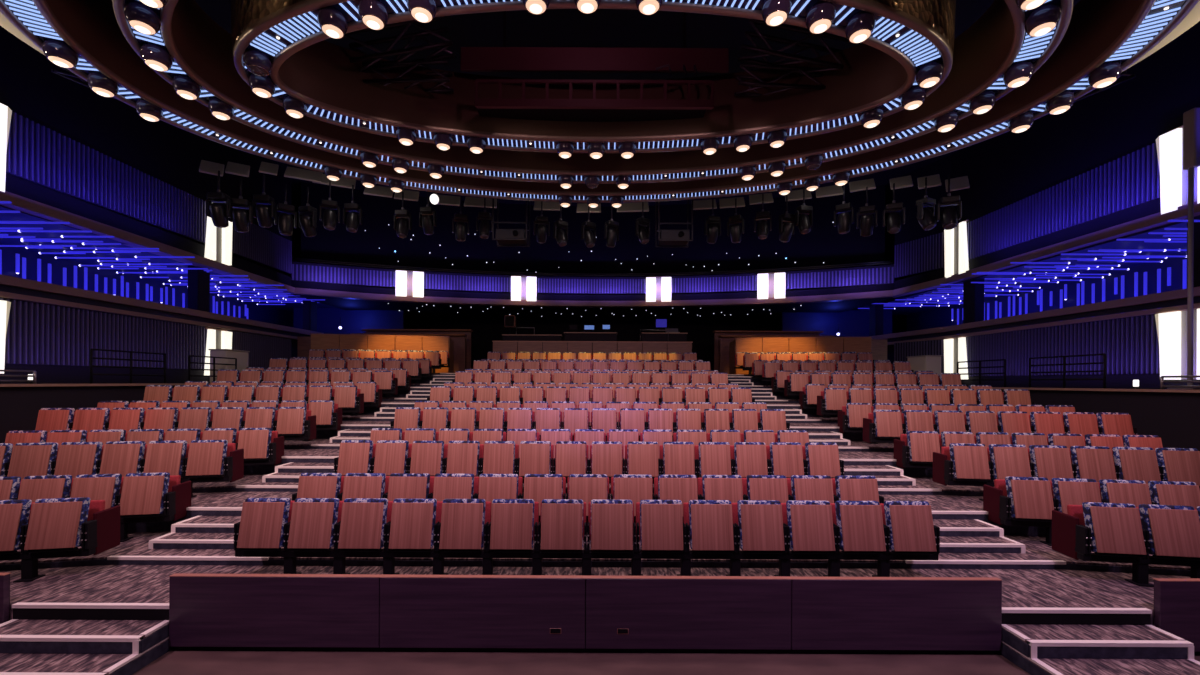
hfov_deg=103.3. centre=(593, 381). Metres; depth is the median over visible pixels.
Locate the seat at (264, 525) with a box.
[233,498,293,551]
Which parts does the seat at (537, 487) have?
backrest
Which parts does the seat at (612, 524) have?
backrest, seat panel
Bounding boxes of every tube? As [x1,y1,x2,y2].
[0,201,11,203]
[0,211,19,212]
[0,221,44,221]
[0,222,69,223]
[0,227,42,229]
[0,230,17,231]
[0,236,35,237]
[0,245,62,246]
[0,250,1,274]
[16,253,19,273]
[18,230,91,231]
[20,240,87,241]
[21,238,61,239]
[22,257,25,278]
[25,247,62,248]
[37,259,40,281]
[39,252,85,253]
[48,263,51,282]
[52,240,102,242]
[55,257,114,258]
[61,235,113,237]
[63,251,92,252]
[63,268,66,285]
[70,247,106,248]
[74,266,76,287]
[79,265,111,265]
[82,243,120,244]
[84,267,87,289]
[93,251,140,252]
[95,274,97,291]
[96,248,158,249]
[97,260,141,261]
[97,267,138,268]
[100,263,132,264]
[104,277,106,293]
[111,265,166,266]
[112,250,158,251]
[113,279,115,294]
[116,258,149,259]
[121,276,123,296]
[126,282,128,297]
[135,256,194,257]
[136,282,138,298]
[140,276,168,277]
[145,267,175,268]
[145,272,187,273]
[146,284,148,300]
[149,263,191,264]
[150,286,152,300]
[156,271,208,271]
[160,288,162,302]
[163,283,210,284]
[165,287,167,304]
[172,288,174,305]
[176,268,207,269]
[182,293,184,307]
[210,275,247,276]
[212,278,248,279]
[213,296,214,312]
[220,281,256,282]
[221,301,223,314]
[223,296,263,296]
[227,302,229,315]
[230,291,262,291]
[237,284,283,285]
[237,294,268,294]
[242,300,270,301]
[252,300,281,300]
[254,289,286,289]
[258,293,289,293]
[285,299,324,299]
[884,304,921,304]
[884,306,920,306]
[901,305,939,305]
[917,297,959,297]
[925,295,962,295]
[927,298,962,299]
[932,292,962,292]
[957,309,958,334]
[972,273,1024,274]
[976,272,1030,273]
[984,290,1010,291]
[985,278,1013,279]
[985,285,1020,286]
[985,294,1018,295]
[987,303,988,319]
[993,282,1015,283]
[995,301,996,318]
[999,280,1049,281]
[999,302,1001,317]
[1008,296,1009,316]
[1010,262,1069,263]
[1013,295,1014,315]
[1014,278,1035,279]
[1017,277,1056,278]
[1019,297,1021,314]
[1021,281,1058,282]
[1024,266,1067,267]
[1025,294,1027,313]
[1032,269,1063,270]
[1035,275,1076,276]
[1037,291,1039,304]
[1038,273,1079,273]
[1040,289,1042,311]
[1050,291,1052,305]
[1052,279,1081,280]
[1054,265,1098,266]
[1056,268,1089,269]
[1060,258,1096,259]
[1060,289,1062,307]
[1061,253,1125,255]
[1064,284,1066,299]
[1073,276,1103,277]
[1075,265,1119,266]
[1077,259,1123,260]
[1077,283,1079,318]
[1079,273,1110,274]
[1081,267,1112,268]
[1081,281,1083,304]
[1086,268,1128,269]
[1088,250,1125,251]
[1092,283,1094,316]
[1098,249,1165,251]
[1102,257,1148,258]
[1102,279,1104,301]
[1114,277,1117,294]
[1116,239,1170,240]
[1117,261,1162,262]
[1121,275,1123,298]
[1130,256,1166,257]
[1134,272,1137,296]
[1139,255,1186,257]
[1143,272,1146,294]
[1144,240,1186,242]
[1148,232,1186,233]
[1157,269,1160,292]
[1163,235,1186,236]
[1164,228,1187,229]
[1167,267,1170,285]
[1168,220,1199,221]
[1171,238,1186,239]
[1183,259,1186,288]
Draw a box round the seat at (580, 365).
[575,361,592,371]
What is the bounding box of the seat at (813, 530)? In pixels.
[781,500,839,554]
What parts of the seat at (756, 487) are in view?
backrest, seat panel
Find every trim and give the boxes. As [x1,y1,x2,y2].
[0,191,1199,307]
[0,274,323,334]
[0,291,297,339]
[0,383,209,386]
[5,173,291,285]
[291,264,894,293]
[291,280,893,300]
[292,261,894,278]
[869,287,1199,338]
[887,303,1199,344]
[894,198,1160,289]
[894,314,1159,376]
[967,387,1199,392]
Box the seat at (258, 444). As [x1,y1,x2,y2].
[237,428,283,464]
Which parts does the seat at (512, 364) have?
seat panel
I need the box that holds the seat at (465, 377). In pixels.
[452,371,474,384]
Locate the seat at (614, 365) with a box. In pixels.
[609,361,626,371]
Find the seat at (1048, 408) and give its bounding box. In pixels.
[1044,405,1074,414]
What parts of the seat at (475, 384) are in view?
seat panel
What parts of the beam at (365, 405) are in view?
rail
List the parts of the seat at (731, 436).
backrest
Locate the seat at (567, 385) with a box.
[558,383,579,397]
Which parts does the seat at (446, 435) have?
seat panel, backrest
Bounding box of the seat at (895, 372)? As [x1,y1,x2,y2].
[893,371,912,375]
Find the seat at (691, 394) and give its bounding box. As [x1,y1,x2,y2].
[682,387,707,404]
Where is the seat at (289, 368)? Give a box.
[288,368,308,372]
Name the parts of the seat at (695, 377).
seat panel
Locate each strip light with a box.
[0,103,11,191]
[0,300,10,373]
[204,200,232,264]
[204,327,232,374]
[396,270,423,296]
[511,275,535,300]
[646,276,670,301]
[757,272,784,298]
[944,219,968,277]
[944,337,967,378]
[1155,308,1199,379]
[1156,125,1199,213]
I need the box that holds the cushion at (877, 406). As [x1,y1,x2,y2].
[873,403,897,409]
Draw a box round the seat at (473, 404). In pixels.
[469,401,496,410]
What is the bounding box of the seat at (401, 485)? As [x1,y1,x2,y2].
[388,473,434,500]
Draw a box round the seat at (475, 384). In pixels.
[467,382,488,388]
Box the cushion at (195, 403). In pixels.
[193,401,219,406]
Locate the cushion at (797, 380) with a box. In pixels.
[790,373,807,391]
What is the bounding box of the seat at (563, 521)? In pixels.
[540,499,589,552]
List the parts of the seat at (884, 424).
panel, backrest, seat panel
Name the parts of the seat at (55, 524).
seat panel, backrest, panel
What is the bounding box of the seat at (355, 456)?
[334,440,375,475]
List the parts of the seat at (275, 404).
seat panel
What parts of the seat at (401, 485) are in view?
backrest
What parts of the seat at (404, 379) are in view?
seat panel, panel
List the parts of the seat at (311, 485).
seat panel, backrest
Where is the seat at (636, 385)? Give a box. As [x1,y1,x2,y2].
[626,383,646,397]
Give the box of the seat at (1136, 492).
[1098,479,1156,506]
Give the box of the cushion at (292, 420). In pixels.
[279,407,305,433]
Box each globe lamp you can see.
[42,39,78,67]
[87,72,118,96]
[124,2,160,34]
[135,100,162,121]
[139,0,167,7]
[140,43,172,70]
[172,75,200,99]
[208,98,233,119]
[243,49,271,76]
[248,73,274,97]
[282,96,306,117]
[317,6,347,38]
[324,166,341,180]
[358,0,387,29]
[360,151,378,166]
[360,174,376,187]
[388,179,403,191]
[392,158,408,172]
[396,127,415,144]
[407,0,436,22]
[427,164,443,177]
[434,133,452,149]
[467,136,485,153]
[522,0,549,14]
[556,142,573,157]
[558,175,572,188]
[558,196,571,206]
[574,0,600,13]
[584,176,599,188]
[587,142,604,158]
[587,196,599,207]
[610,196,623,207]
[616,175,630,188]
[619,142,635,157]
[635,0,662,14]
[701,138,718,154]
[733,134,751,151]
[739,166,755,179]
[762,0,791,25]
[767,129,786,147]
[768,161,785,175]
[777,182,792,194]
[804,177,820,190]
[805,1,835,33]
[805,154,822,169]
[833,171,849,185]
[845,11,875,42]
[860,107,883,127]
[901,86,925,109]
[916,61,943,87]
[934,111,958,131]
[969,91,995,113]
[1003,61,1033,87]
[1008,112,1033,132]
[1015,0,1046,9]
[1024,3,1061,36]
[1045,92,1074,113]
[1088,62,1121,87]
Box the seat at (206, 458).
[186,440,243,481]
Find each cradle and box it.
[492,198,529,246]
[655,199,692,246]
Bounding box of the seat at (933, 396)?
[923,389,952,406]
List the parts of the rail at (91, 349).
post, rail, rail, rail, rail, post, post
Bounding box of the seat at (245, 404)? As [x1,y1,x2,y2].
[222,401,251,410]
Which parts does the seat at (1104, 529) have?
panel, backrest, seat panel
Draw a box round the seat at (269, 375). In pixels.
[263,370,286,384]
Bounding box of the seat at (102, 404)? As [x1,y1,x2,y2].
[97,401,129,410]
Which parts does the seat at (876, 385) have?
seat panel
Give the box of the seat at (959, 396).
[949,389,979,406]
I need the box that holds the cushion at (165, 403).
[163,401,190,406]
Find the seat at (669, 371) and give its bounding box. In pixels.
[662,370,678,374]
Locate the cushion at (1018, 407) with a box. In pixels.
[1015,405,1042,410]
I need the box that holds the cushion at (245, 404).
[223,401,249,407]
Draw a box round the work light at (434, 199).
[430,193,439,204]
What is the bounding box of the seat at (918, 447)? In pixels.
[894,431,940,467]
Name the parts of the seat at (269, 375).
seat panel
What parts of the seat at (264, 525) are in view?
seat panel, backrest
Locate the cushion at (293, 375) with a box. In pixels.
[288,370,306,381]
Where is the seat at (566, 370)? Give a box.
[564,369,580,380]
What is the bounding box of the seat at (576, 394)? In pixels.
[569,387,591,407]
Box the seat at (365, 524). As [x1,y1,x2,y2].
[338,498,392,551]
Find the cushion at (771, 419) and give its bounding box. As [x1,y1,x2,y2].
[760,409,784,429]
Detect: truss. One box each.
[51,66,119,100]
[344,16,455,72]
[362,60,453,92]
[734,64,825,96]
[737,19,850,76]
[1074,70,1134,101]
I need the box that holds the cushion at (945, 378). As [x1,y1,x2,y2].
[939,373,958,385]
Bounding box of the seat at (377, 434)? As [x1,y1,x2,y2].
[370,428,404,443]
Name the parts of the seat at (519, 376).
seat panel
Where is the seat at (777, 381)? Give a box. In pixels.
[771,371,792,392]
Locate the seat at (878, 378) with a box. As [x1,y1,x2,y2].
[872,373,896,387]
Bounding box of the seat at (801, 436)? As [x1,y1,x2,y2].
[774,430,808,445]
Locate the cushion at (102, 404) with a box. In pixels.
[99,401,128,407]
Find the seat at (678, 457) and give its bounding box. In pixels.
[660,442,698,477]
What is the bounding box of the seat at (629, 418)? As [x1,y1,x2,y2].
[618,408,647,436]
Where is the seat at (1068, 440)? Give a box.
[1047,433,1084,448]
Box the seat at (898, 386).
[895,385,918,391]
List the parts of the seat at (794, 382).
panel, seat panel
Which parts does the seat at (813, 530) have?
backrest, seat panel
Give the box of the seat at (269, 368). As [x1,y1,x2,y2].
[267,367,287,372]
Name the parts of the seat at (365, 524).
backrest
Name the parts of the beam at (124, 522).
post, rail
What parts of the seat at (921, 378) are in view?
seat panel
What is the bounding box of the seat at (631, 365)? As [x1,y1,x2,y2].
[626,361,643,371]
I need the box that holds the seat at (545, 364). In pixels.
[542,361,557,371]
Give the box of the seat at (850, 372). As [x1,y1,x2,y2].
[834,371,851,375]
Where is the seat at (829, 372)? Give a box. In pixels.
[814,371,831,375]
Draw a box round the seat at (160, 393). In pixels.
[143,385,173,403]
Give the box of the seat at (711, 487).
[697,475,748,502]
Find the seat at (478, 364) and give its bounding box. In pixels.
[471,360,490,370]
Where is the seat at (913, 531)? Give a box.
[879,501,939,554]
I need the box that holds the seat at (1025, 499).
[983,476,1058,524]
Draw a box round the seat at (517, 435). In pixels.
[507,429,539,457]
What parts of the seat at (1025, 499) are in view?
panel, backrest, seat panel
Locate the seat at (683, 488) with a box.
[654,475,702,516]
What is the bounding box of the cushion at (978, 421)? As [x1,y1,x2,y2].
[966,411,994,431]
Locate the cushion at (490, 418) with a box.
[480,408,503,430]
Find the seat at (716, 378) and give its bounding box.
[708,372,730,386]
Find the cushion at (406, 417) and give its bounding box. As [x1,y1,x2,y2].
[396,407,420,427]
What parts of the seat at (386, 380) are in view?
seat panel, panel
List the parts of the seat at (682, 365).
seat panel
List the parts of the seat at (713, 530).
backrest, seat panel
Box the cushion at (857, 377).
[852,373,870,382]
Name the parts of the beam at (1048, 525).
rail, post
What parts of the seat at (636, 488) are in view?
backrest, seat panel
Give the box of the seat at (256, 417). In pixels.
[244,407,277,430]
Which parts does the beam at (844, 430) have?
rail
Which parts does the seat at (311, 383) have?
seat panel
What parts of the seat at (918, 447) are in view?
panel, backrest, seat panel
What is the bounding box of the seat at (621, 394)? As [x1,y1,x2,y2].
[614,387,638,407]
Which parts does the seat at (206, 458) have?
seat panel, backrest, panel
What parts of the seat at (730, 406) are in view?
seat panel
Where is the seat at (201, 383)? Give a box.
[184,381,209,387]
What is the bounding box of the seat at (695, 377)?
[689,372,710,385]
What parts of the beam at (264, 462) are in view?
rail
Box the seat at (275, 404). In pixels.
[252,401,280,409]
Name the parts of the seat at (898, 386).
seat panel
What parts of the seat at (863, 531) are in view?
backrest, seat panel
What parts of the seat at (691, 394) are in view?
seat panel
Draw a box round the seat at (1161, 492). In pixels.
[1148,481,1199,508]
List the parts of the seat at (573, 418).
seat panel, backrest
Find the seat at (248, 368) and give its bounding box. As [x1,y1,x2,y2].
[246,367,264,372]
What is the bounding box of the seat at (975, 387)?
[967,385,991,391]
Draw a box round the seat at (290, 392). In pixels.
[282,385,308,403]
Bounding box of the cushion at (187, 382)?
[186,381,208,384]
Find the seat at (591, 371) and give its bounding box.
[583,370,599,382]
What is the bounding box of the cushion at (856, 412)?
[846,403,869,427]
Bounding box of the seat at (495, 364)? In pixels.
[490,360,506,370]
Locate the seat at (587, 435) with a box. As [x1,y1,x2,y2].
[574,429,605,458]
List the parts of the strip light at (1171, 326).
light panel, plate, light panel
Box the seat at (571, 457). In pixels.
[555,441,590,478]
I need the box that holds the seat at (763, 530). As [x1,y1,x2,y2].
[731,500,789,553]
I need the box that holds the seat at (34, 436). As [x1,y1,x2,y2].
[5,430,47,445]
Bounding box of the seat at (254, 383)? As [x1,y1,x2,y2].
[236,381,260,388]
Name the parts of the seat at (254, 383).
seat panel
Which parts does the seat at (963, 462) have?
panel, backrest, seat panel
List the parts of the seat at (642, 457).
backrest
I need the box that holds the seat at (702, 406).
[685,402,711,411]
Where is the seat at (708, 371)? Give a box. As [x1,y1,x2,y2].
[701,370,717,374]
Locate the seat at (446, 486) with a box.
[433,474,478,500]
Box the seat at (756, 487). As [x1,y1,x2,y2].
[742,475,793,502]
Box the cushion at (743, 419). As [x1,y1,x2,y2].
[732,409,756,429]
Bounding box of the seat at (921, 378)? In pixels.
[916,373,941,387]
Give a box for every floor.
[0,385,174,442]
[132,650,1199,674]
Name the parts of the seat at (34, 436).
seat panel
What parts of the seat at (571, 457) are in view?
backrest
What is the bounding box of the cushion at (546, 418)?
[536,408,559,428]
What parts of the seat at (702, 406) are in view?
seat panel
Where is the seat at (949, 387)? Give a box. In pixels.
[943,385,966,391]
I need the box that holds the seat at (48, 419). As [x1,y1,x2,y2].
[35,408,74,433]
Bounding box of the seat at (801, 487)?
[787,475,838,502]
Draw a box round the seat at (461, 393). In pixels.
[453,386,476,403]
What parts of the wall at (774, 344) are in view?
panel, panel, panel, panel, cap rail, panel, panel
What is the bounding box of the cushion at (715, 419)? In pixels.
[704,409,728,429]
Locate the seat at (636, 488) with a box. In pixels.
[611,474,657,518]
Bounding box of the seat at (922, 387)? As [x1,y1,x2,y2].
[919,385,942,391]
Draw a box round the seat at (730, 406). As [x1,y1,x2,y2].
[712,402,738,411]
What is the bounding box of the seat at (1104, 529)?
[1052,502,1149,559]
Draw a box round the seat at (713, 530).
[683,500,739,553]
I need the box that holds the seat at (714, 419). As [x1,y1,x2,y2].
[701,409,732,432]
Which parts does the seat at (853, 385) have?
seat panel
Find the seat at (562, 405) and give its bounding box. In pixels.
[551,401,576,421]
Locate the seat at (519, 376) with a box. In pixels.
[514,371,533,385]
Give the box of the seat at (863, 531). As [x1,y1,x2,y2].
[830,501,889,554]
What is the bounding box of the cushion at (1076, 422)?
[1063,412,1093,433]
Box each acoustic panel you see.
[199,160,223,175]
[225,161,249,176]
[259,162,278,174]
[312,174,355,188]
[363,186,392,197]
[394,190,418,200]
[438,195,459,205]
[464,197,496,207]
[533,201,559,210]
[577,203,600,212]
[617,202,648,211]
[693,199,716,209]
[719,197,744,207]
[749,193,773,204]
[785,189,811,200]
[815,185,842,197]
[890,175,912,189]
[917,174,940,188]
[945,176,969,191]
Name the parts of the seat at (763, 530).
backrest, seat panel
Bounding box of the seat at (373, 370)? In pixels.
[370,368,387,373]
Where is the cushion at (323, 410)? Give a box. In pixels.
[310,400,333,424]
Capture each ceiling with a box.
[0,205,335,311]
[195,0,1079,233]
[231,0,955,152]
[293,294,892,319]
[853,215,1199,314]
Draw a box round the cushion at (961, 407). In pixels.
[957,404,982,410]
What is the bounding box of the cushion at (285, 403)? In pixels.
[282,400,306,406]
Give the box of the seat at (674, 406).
[658,402,683,414]
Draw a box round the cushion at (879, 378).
[874,373,892,383]
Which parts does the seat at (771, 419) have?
seat panel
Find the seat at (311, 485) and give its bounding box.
[292,473,343,500]
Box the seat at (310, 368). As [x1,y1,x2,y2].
[309,368,329,372]
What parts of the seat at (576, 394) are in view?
backrest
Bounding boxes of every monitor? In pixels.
[584,325,594,331]
[602,324,610,331]
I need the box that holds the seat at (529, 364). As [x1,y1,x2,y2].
[525,360,541,371]
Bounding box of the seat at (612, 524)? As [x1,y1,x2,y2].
[588,499,639,553]
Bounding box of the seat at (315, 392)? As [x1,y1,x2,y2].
[308,386,334,403]
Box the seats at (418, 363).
[269,349,913,378]
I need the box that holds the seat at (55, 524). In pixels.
[24,497,119,554]
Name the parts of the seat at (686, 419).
backrest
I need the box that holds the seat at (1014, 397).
[1002,389,1033,407]
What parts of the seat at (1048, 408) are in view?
seat panel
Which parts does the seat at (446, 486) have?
backrest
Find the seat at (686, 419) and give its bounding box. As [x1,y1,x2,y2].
[673,409,704,429]
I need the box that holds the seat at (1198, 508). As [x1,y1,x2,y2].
[1194,506,1199,519]
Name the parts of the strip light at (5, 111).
light panel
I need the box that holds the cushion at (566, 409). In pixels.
[564,408,587,410]
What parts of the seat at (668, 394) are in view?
seat panel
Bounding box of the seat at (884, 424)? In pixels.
[863,410,905,442]
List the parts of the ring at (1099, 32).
acoustic panel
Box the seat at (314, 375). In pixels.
[308,370,330,384]
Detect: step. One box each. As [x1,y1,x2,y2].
[0,619,168,653]
[0,637,171,674]
[149,532,233,548]
[171,516,240,532]
[262,472,301,481]
[275,462,333,472]
[330,436,369,442]
[338,429,370,435]
[374,412,394,416]
[380,407,395,411]
[406,394,429,397]
[410,390,429,393]
[430,381,451,383]
[433,378,453,380]
[728,379,750,381]
[731,382,753,384]
[751,392,772,395]
[752,396,776,399]
[784,409,801,413]
[785,414,806,418]
[808,432,842,438]
[809,438,850,444]
[844,465,903,475]
[844,475,915,485]
[933,519,1003,536]
[940,536,1025,552]
[999,641,1199,674]
[1002,624,1193,658]
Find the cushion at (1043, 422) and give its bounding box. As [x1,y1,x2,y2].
[1030,412,1060,432]
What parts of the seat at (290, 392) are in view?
seat panel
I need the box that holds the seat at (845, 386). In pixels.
[825,384,848,390]
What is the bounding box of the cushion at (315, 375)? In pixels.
[310,370,328,381]
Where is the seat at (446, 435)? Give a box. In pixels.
[439,428,472,443]
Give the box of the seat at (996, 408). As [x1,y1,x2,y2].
[985,404,1014,414]
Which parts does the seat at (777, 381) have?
panel, seat panel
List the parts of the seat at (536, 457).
backrest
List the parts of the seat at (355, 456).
seat panel, backrest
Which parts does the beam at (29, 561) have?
post, rail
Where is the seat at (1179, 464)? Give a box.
[1155,448,1199,487]
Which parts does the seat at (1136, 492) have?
seat panel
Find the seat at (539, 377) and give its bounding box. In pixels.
[534,372,552,385]
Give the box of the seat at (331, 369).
[330,368,347,372]
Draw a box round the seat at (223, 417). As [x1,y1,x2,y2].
[212,407,245,430]
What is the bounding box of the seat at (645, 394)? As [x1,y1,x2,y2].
[637,387,661,408]
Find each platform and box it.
[0,531,1190,575]
[0,565,1190,652]
[128,492,1045,536]
[181,449,955,478]
[181,474,982,496]
[284,439,893,451]
[302,421,881,441]
[342,401,837,416]
[342,415,837,423]
[382,387,798,398]
[382,397,798,402]
[405,384,776,387]
[411,375,767,385]
[429,373,755,376]
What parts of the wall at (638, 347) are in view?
panel, panel, panel, panel, cap rail, panel, panel, panel, panel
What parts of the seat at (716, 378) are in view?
seat panel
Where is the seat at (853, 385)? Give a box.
[848,384,871,390]
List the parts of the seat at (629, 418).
backrest, seat panel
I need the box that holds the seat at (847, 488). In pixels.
[831,475,883,502]
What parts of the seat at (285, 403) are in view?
seat panel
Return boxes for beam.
[0,548,95,582]
[120,515,174,541]
[180,476,231,497]
[235,548,937,576]
[244,460,275,476]
[278,436,309,439]
[284,426,336,440]
[342,409,359,412]
[350,404,378,415]
[375,391,394,401]
[385,388,408,397]
[411,375,431,383]
[734,367,751,374]
[752,377,770,385]
[774,389,797,399]
[787,393,798,395]
[803,406,830,417]
[821,412,837,414]
[843,429,877,443]
[870,439,899,442]
[903,463,932,467]
[945,480,994,500]
[1000,519,1051,545]
[1077,552,1199,586]
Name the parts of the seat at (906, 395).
seat panel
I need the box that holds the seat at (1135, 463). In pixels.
[1112,447,1163,483]
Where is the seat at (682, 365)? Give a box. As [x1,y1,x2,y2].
[676,361,695,371]
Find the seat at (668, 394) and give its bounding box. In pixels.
[660,387,684,408]
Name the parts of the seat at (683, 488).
backrest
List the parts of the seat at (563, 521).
backrest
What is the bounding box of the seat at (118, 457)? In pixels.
[99,441,146,476]
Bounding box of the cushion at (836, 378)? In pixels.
[831,373,849,383]
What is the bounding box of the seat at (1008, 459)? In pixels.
[987,444,1034,479]
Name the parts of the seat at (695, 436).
backrest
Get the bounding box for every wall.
[0,26,291,240]
[0,244,292,326]
[0,284,310,336]
[0,297,297,370]
[0,365,209,383]
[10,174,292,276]
[293,231,906,369]
[294,308,403,347]
[297,336,310,359]
[301,182,884,276]
[310,333,453,372]
[492,341,692,358]
[729,337,871,373]
[781,310,891,336]
[871,339,886,359]
[887,296,1199,341]
[887,345,893,363]
[895,21,1199,244]
[907,255,1186,339]
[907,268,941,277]
[961,373,1199,388]
[1001,389,1199,450]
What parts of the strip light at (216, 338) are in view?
light panel, plate, light panel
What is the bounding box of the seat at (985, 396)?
[975,389,1006,407]
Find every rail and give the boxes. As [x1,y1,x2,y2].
[0,370,36,383]
[90,348,165,383]
[188,355,236,380]
[293,259,892,275]
[295,258,890,274]
[640,330,668,339]
[957,359,1005,386]
[1029,353,1105,388]
[1160,375,1199,388]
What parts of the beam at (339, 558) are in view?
post, post, post, post, post, post, rail, post, post, post, post, post, post, post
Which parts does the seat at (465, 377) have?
seat panel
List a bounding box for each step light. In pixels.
[26,374,32,383]
[1131,380,1140,388]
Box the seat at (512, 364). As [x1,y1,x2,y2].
[508,360,524,370]
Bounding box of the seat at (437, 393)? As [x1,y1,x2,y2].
[427,386,453,403]
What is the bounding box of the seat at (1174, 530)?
[1136,504,1199,560]
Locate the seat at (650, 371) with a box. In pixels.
[642,370,658,381]
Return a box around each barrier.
[0,573,10,623]
[169,573,1001,654]
[1153,578,1199,655]
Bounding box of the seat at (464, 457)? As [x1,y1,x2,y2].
[446,441,483,476]
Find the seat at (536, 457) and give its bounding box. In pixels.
[519,441,554,477]
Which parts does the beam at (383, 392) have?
rail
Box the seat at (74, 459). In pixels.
[54,442,103,477]
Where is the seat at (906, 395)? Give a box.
[897,388,926,404]
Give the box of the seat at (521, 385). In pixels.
[513,383,534,396]
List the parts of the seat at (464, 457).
backrest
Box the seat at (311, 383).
[309,382,332,388]
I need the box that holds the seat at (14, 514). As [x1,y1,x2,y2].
[0,499,34,554]
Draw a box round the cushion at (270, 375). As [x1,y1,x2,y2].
[265,370,284,381]
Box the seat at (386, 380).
[374,371,397,394]
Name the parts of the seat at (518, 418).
backrest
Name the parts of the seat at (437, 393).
seat panel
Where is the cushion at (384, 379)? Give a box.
[375,371,392,389]
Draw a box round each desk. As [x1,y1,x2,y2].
[502,334,562,351]
[564,332,617,358]
[640,332,687,341]
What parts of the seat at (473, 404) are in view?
seat panel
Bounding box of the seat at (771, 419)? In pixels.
[757,409,789,432]
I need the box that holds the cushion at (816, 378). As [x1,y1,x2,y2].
[810,373,827,383]
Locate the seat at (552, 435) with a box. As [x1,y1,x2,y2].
[541,429,572,457]
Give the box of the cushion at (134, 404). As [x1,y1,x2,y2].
[131,401,159,407]
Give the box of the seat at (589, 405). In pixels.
[578,402,603,427]
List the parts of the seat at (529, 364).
seat panel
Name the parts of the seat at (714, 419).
backrest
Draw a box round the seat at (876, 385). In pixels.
[871,384,894,390]
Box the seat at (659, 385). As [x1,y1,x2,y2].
[648,383,669,397]
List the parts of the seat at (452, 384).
seat panel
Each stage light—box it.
[206,170,230,227]
[228,177,252,232]
[252,174,274,227]
[274,184,296,235]
[298,187,316,236]
[319,181,339,229]
[343,185,362,232]
[394,192,411,237]
[419,191,436,234]
[452,197,468,241]
[476,198,491,238]
[534,201,549,242]
[553,205,567,246]
[581,206,595,247]
[604,205,618,247]
[635,202,649,243]
[704,199,720,243]
[727,198,744,242]
[754,194,771,238]
[779,196,794,241]
[795,188,812,233]
[834,185,853,233]
[856,187,877,236]
[883,183,904,233]
[916,177,936,230]
[936,175,961,229]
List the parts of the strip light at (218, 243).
light panel, plate, light panel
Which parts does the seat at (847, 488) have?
backrest, seat panel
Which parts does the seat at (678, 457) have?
backrest, seat panel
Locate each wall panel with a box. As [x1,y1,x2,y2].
[6,112,291,273]
[894,143,1159,277]
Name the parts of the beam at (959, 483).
rail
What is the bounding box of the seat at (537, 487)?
[524,474,567,518]
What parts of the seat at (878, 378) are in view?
seat panel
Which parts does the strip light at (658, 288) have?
light panel, plate, light panel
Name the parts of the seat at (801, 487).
backrest, seat panel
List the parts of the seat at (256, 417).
seat panel, backrest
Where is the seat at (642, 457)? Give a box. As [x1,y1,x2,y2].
[625,442,662,478]
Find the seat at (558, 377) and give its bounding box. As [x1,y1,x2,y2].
[553,372,572,386]
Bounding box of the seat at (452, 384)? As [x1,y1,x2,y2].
[444,382,466,388]
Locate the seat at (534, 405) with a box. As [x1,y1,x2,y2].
[524,401,549,420]
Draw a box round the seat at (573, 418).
[563,408,591,437]
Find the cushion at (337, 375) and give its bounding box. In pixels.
[332,370,350,381]
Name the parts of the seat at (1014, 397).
seat panel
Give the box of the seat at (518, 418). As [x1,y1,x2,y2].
[507,408,535,429]
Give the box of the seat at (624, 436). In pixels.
[607,429,638,459]
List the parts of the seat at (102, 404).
seat panel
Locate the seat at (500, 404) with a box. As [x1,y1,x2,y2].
[497,401,522,420]
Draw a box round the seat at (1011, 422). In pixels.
[996,411,1033,435]
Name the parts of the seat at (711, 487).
backrest, seat panel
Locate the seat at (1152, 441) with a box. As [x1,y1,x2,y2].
[1122,435,1162,449]
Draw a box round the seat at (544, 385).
[535,383,556,397]
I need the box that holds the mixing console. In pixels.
[665,328,679,332]
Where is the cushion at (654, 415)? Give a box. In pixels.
[648,409,671,421]
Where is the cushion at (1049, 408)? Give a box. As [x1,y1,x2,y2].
[1045,405,1072,411]
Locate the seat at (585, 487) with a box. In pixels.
[567,474,612,518]
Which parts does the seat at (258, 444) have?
seat panel, backrest, panel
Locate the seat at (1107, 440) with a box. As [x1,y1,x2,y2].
[1084,434,1123,448]
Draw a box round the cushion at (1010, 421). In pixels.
[997,411,1026,432]
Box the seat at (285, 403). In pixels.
[281,400,308,409]
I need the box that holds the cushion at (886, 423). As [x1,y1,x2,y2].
[873,410,899,436]
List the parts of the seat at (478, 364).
seat panel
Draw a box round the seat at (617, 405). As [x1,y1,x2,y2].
[605,402,629,421]
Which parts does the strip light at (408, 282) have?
light panel, plate, light panel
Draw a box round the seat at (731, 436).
[706,430,740,444]
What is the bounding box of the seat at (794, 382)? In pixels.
[784,373,810,396]
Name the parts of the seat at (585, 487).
backrest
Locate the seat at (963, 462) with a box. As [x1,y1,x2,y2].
[933,443,993,485]
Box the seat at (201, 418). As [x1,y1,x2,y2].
[178,407,213,431]
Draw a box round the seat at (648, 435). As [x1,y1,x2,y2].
[640,429,671,458]
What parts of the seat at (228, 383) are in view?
seat panel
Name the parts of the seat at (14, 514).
seat panel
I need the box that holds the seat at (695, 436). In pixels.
[673,430,706,445]
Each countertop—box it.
[350,333,466,336]
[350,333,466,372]
[362,329,472,331]
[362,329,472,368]
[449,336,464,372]
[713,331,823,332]
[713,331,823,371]
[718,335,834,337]
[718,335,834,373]
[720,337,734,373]
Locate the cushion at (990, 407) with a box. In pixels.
[986,404,1012,410]
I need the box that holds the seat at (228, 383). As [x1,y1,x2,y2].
[210,381,235,388]
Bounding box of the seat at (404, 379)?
[390,369,410,390]
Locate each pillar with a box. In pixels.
[188,266,209,311]
[302,300,316,331]
[869,301,883,335]
[963,280,983,333]
[1187,219,1199,303]
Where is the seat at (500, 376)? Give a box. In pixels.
[494,371,513,385]
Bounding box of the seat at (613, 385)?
[603,383,624,397]

